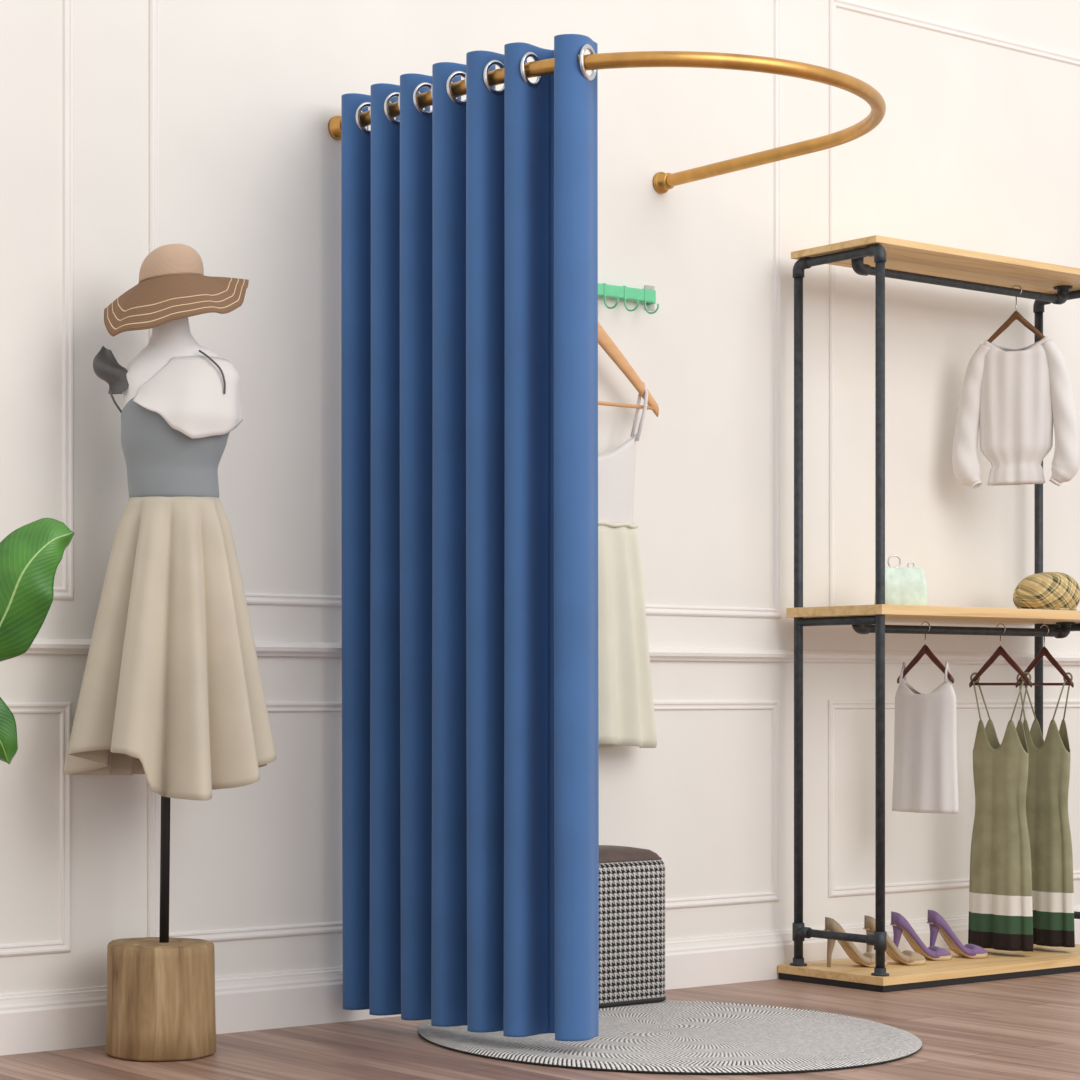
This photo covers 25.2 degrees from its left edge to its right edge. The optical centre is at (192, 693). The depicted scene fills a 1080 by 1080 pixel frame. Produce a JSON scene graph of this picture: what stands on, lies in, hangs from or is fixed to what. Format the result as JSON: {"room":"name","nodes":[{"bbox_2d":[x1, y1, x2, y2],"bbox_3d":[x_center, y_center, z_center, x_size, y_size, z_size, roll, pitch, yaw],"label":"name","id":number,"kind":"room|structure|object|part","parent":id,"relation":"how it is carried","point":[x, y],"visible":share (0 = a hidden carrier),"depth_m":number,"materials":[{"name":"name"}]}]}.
{"room":"clothing store","nodes":[
{"label":"clothing store","id":0,"kind":"room"},
{"bbox_2d":[0,0,1079,993],"bbox_3d":[0.435,-0.910,5.312,9.700,3.350,0.100,0,0,-34],"label":"wall","id":1,"kind":"structure","parent":0,"point":[975,146],"depth_m":5.73,"materials":[{"name":"paint"}]},
{"bbox_2d":[0,702,70,956],"bbox_3d":[-1.048,0.270,4.236,1.945,0.505,0.008,0,0,-34],"label":"trim","id":2,"kind":"structure","parent":1,"relation":"attached to","point":[62,708],"depth_m":4.77,"materials":[{"name":"paint"}]},
{"bbox_2d":[53,0,73,599],"bbox_3d":[-1.044,-0.989,4.239,1.947,1.597,0.008,0,0,-34],"label":"trim","id":3,"kind":"structure","parent":1,"relation":"attached to","point":[66,591],"depth_m":4.78,"materials":[{"name":"paint"}]},
{"bbox_2d":[147,700,778,941],"bbox_3d":[0.694,0.270,5.423,1.898,0.505,0.008,0,0,-34],"label":"trim","id":4,"kind":"structure","parent":1,"relation":"attached to","point":[272,706],"depth_m":5.15,"materials":[{"name":"paint"}]},
{"bbox_2d":[149,0,780,617],"bbox_3d":[0.698,-0.989,5.426,1.900,1.597,0.008,0,0,-34],"label":"trim","id":5,"kind":"structure","parent":1,"relation":"attached to","point":[251,598],"depth_m":5.92,"materials":[{"name":"paint"}]},
{"bbox_2d":[0,906,1079,1055],"bbox_3d":[0.469,0.656,5.262,9.700,0.118,0.020,0,0,-34],"label":"baseboard","id":6,"kind":"structure","parent":1,"relation":"attached to","point":[37,1021],"depth_m":5.09,"materials":[{"name":"paint"}]},
{"bbox_2d":[25,638,1079,664],"bbox_3d":[0.470,-0.096,5.261,9.700,0.031,0.024,0,0,-34],"label":"trim","id":7,"kind":"structure","parent":1,"relation":"attached to","point":[39,645],"depth_m":5.85,"materials":[{"name":"paint"}]},
{"bbox_2d":[328,51,885,193],"bbox_3d":[0.982,-1.235,5.070,1.039,0.052,0.913,0,0,-34],"label":"rail","id":8,"kind":"object","parent":1,"relation":"attached to","point":[662,182],"visible":0.86,"depth_m":4.76,"materials":[{"name":"gold metal"}]},
{"bbox_2d":[341,34,598,1040],"bbox_3d":[0.549,-0.303,4.863,0.151,1.963,0.669,0,0,-41],"label":"curtain","id":9,"kind":"object","parent":8,"relation":"hanging from","point":[469,227],"visible":0.97,"depth_m":4.74,"materials":[{"name":"blue fabric"}]},
{"bbox_2d":[598,283,658,313],"bbox_3d":[0.948,-0.944,5.558,0.450,0.078,0.069,0,0,-34],"label":"hook rail","id":10,"kind":"object","parent":1,"relation":"attached to","point":[647,295],"visible":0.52,"depth_m":5.63,"materials":[{"name":"green plastic"}]},
{"bbox_2d":[598,322,658,416],"bbox_3d":[0.930,-0.797,5.514,0.430,0.276,0.014,0,0,-34],"label":"clothes hanger","id":11,"kind":"object","parent":10,"relation":"hanging from","point":[604,340],"visible":0.37,"depth_m":5.57,"materials":[{"name":"brown wood"}]},
{"bbox_2d":[598,382,656,747],"bbox_3d":[0.934,-0.304,5.512,0.411,0.867,0.073,0,0,-34],"label":"dress","id":12,"kind":"object","parent":11,"relation":"hanging from","point":[626,705],"visible":0.48,"depth_m":5.54,"materials":[{"name":"beige fabric"}]},
{"bbox_2d":[828,700,1079,896],"bbox_3d":[2.422,0.270,6.600,1.913,0.505,0.008,0,0,-34],"label":"trim","id":13,"kind":"structure","parent":1,"relation":"attached to","point":[833,891],"depth_m":6.14,"materials":[{"name":"paint"}]},
{"bbox_2d":[829,0,1079,624],"bbox_3d":[2.426,-0.989,6.603,1.915,1.597,0.008,0,0,-34],"label":"trim","id":14,"kind":"structure","parent":1,"relation":"attached to","point":[833,4],"depth_m":6.07,"materials":[{"name":"paint"}]},
{"bbox_2d":[0,971,1079,1079],"bbox_3d":[2.040,0.740,2.956,9.700,0.050,5.600,0,0,-34],"label":"floor","id":15,"kind":"structure","parent":0,"point":[1025,1028],"depth_m":4.73,"materials":[{"name":"brown wood"}]},
{"bbox_2d":[0,518,74,763],"bbox_3d":[-0.446,0.129,4.083,0.325,1.169,0.423,0,0,33],"label":"potted plant","id":16,"kind":"object","parent":15,"relation":"on","point":[31,554],"visible":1,"depth_m":4.12,"materials":[{"name":"green plant"}]},
{"bbox_2d":[106,317,220,1061],"bbox_3d":[-0.040,-0.034,4.695,0.263,1.496,0.222,0,0,0],"label":"mannequin","id":17,"kind":"object","parent":15,"relation":"on","point":[161,989],"visible":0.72,"depth_m":4.62,"materials":[{"name":"brown wood"}]},
{"bbox_2d":[63,346,275,800],"bbox_3d":[-0.045,-0.242,4.665,0.421,0.892,0.322,0,0,0],"label":"dress","id":18,"kind":"object","parent":17,"relation":"attached to","point":[172,692],"visible":1,"depth_m":4.61,"materials":[{"name":"white fabric"}]},
{"bbox_3d":[0.039,-0.631,4.641,0.054,0.087,0.006,0,0,6],"label":"neckline trim","id":19,"kind":"part","parent":18,"relation":"part of","materials":[{"name":"grey fabric"}]},
{"bbox_2d":[104,244,248,336],"bbox_3d":[-0.031,-0.794,4.698,0.289,0.195,0.255,0,0,0],"label":"sun hat","id":20,"kind":"object","parent":17,"relation":"on","point":[172,285],"visible":1,"depth_m":4.63,"materials":[{"name":"fabric"}]},
{"bbox_3d":[-0.041,-0.852,4.695,0.129,0.077,0.129,0,0,0],"label":"crown","id":21,"kind":"part","parent":20,"relation":"part of","materials":[{"name":"fabric"}]},
{"bbox_2d":[418,1000,921,1074],"bbox_3d":[0.988,0.709,4.944,1.027,0.010,1.027,0,0,-34],"label":"round rug","id":22,"kind":"object","parent":15,"relation":"on","point":[667,1036],"visible":0.72,"depth_m":4.77,"materials":[{"name":"grey fabric"}]},
{"bbox_2d":[599,845,665,1007],"bbox_3d":[0.894,0.526,5.392,0.346,0.353,0.206,0,0,-34],"label":"pouf","id":23,"kind":"object","parent":22,"relation":"on","point":[631,879],"visible":0.4,"depth_m":5.34,"materials":[{"name":"multicoloured fabric"}]},
{"bbox_2d":[778,235,1079,992],"bbox_3d":[1.990,-0.193,6.083,1.042,1.816,0.329,0,0,-34],"label":"clothing rack","id":24,"kind":"object","parent":15,"relation":"on","point":[881,257],"depth_m":5.90,"materials":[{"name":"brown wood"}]},
{"bbox_3d":[1.514,-0.186,5.909,0.042,1.730,0.042,0,0,-34],"label":"post","id":25,"kind":"part","parent":24,"relation":"part of","materials":[{"name":"black metal"}]},
{"bbox_2d":[824,917,886,967],"bbox_3d":[1.652,0.616,5.886,0.160,0.124,0.069,0,0,-10],"label":"shoe","id":26,"kind":"object","parent":24,"relation":"on","point":[868,958],"visible":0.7,"depth_m":5.86,"materials":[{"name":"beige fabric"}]},
{"bbox_3d":[1.657,-0.186,5.699,0.042,1.730,0.042,0,0,-34],"label":"post","id":27,"kind":"part","parent":24,"relation":"part of","materials":[{"name":"black metal"}]},
{"bbox_2d":[863,915,925,964],"bbox_3d":[1.762,0.616,5.931,0.160,0.124,0.069,0,0,-10],"label":"shoe","id":28,"kind":"object","parent":24,"relation":"on","point":[908,957],"visible":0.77,"depth_m":5.91,"materials":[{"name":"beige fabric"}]},
{"bbox_2d":[874,554,927,605],"bbox_3d":[1.774,-0.281,5.921,0.128,0.133,0.060,0,0,-8],"label":"handbag","id":29,"kind":"object","parent":24,"relation":"on","point":[903,586],"visible":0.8,"depth_m":5.90,"materials":[{"name":"green leather"}]},
{"bbox_3d":[1.756,-0.330,5.919,0.036,0.036,0.004,0,0,-8],"label":"ring handle","id":30,"kind":"part","parent":29,"relation":"part of","materials":[{"name":"silver metal"}]},
{"bbox_2d":[890,911,951,960],"bbox_3d":[1.860,0.616,6.034,0.160,0.124,0.069,0,0,-10],"label":"shoe","id":31,"kind":"object","parent":24,"relation":"on","point":[900,925],"visible":0.98,"depth_m":6.01,"materials":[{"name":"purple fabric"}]},
{"bbox_2d":[892,661,958,813],"bbox_3d":[1.855,0.110,5.989,0.084,0.381,0.197,0,0,-34],"label":"camisole top","id":32,"kind":"object","parent":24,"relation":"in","point":[925,776],"visible":1,"depth_m":5.95,"materials":[{"name":"white fabric"}]},
{"bbox_2d":[897,621,953,682],"bbox_3d":[1.855,-0.104,5.989,0.012,0.157,0.170,0,0,-34],"label":"clothes hanger","id":33,"kind":"object","parent":24,"relation":"hanging from","point":[925,649],"visible":1,"depth_m":5.98,"materials":[{"name":"brown wood"}]},
{"bbox_3d":[1.990,0.707,6.083,1.038,0.016,0.325,0,0,-34],"label":"frame","id":34,"kind":"part","parent":24,"relation":"part of","materials":[{"name":"beige wood"}]},
{"bbox_2d":[786,604,1079,623],"bbox_3d":[1.995,-0.202,6.085,1.030,0.024,0.298,0,0,-34],"label":"shelf","id":35,"kind":"object","parent":24,"relation":"attached to","point":[877,613],"depth_m":5.86,"materials":[{"name":"brown wood"}]},
{"bbox_2d":[791,235,1079,293],"bbox_3d":[1.995,-1.093,6.083,1.034,0.017,0.266,0,0,-34],"label":"shelf","id":36,"kind":"object","parent":24,"relation":"attached to","point":[901,255],"depth_m":5.97,"materials":[{"name":"brown wood"}]},
{"bbox_2d":[926,910,987,958],"bbox_3d":[1.968,0.616,6.083,0.160,0.124,0.069,0,0,-10],"label":"shoe","id":37,"kind":"object","parent":24,"relation":"on","point":[936,922],"visible":0.99,"depth_m":6.06,"materials":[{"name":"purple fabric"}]},
{"bbox_3d":[1.982,-1.059,6.075,0.868,0.048,0.048,0,0,-34],"label":"hanging rail","id":38,"kind":"part","parent":24,"relation":"part of","materials":[{"name":"black metal"}]},
{"bbox_3d":[1.986,-0.170,6.078,0.878,0.047,0.048,0,0,-34],"label":"hanging rail","id":39,"kind":"part","parent":24,"relation":"part of","materials":[{"name":"black metal"}]},
{"bbox_2d":[969,623,1031,687],"bbox_3d":[2.103,-0.099,6.158,0.012,0.167,0.180,0,0,-38],"label":"clothes hanger","id":40,"kind":"object","parent":24,"relation":"hanging from","point":[1000,650],"visible":1,"depth_m":6.15,"materials":[{"name":"brown wood"}]},
{"bbox_2d":[968,672,1033,951],"bbox_3d":[2.104,0.304,6.158,0.080,0.718,0.189,0,0,-38],"label":"dress","id":41,"kind":"object","parent":40,"relation":"hanging from","point":[1000,883],"visible":0.99,"depth_m":6.12,"materials":[{"name":"green fabric"}]},
{"bbox_2d":[952,336,1079,489],"bbox_3d":[2.156,-0.734,6.192,0.322,0.394,0.089,0,0,28],"label":"blouse","id":42,"kind":"object","parent":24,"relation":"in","point":[1015,397],"visible":1,"depth_m":6.17,"materials":[{"name":"white fabric"}]},
{"bbox_2d":[987,285,1044,342],"bbox_3d":[2.157,-0.984,6.194,0.176,0.171,0.014,0,0,28],"label":"clothes hanger","id":43,"kind":"object","parent":24,"relation":"hanging from","point":[1016,315],"visible":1,"depth_m":6.19,"materials":[{"name":"brown wood"}]},
{"bbox_3d":[2.308,-0.186,6.449,0.042,1.730,0.042,0,0,-34],"label":"post","id":44,"kind":"part","parent":24,"relation":"part of","materials":[{"name":"black metal"}]},
{"bbox_2d":[1015,625,1073,687],"bbox_3d":[2.255,-0.099,6.261,0.014,0.167,0.180,0,0,-31],"label":"clothes hanger","id":45,"kind":"object","parent":24,"relation":"hanging from","point":[1044,651],"visible":0.95,"depth_m":6.25,"materials":[{"name":"brown wood"}]},
{"bbox_2d":[1016,672,1074,946],"bbox_3d":[2.256,0.304,6.261,0.080,0.718,0.189,0,0,-31],"label":"dress","id":46,"kind":"object","parent":45,"relation":"hanging from","point":[1047,817],"visible":0.7,"depth_m":6.21,"materials":[{"name":"green fabric"}]},
{"bbox_3d":[2.254,-0.269,6.233,0.169,0.104,0.187,0,0,0],"label":"newsboy cap","id":47,"kind":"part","parent":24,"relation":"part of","materials":[{"name":"yellow fabric"}]}
]}

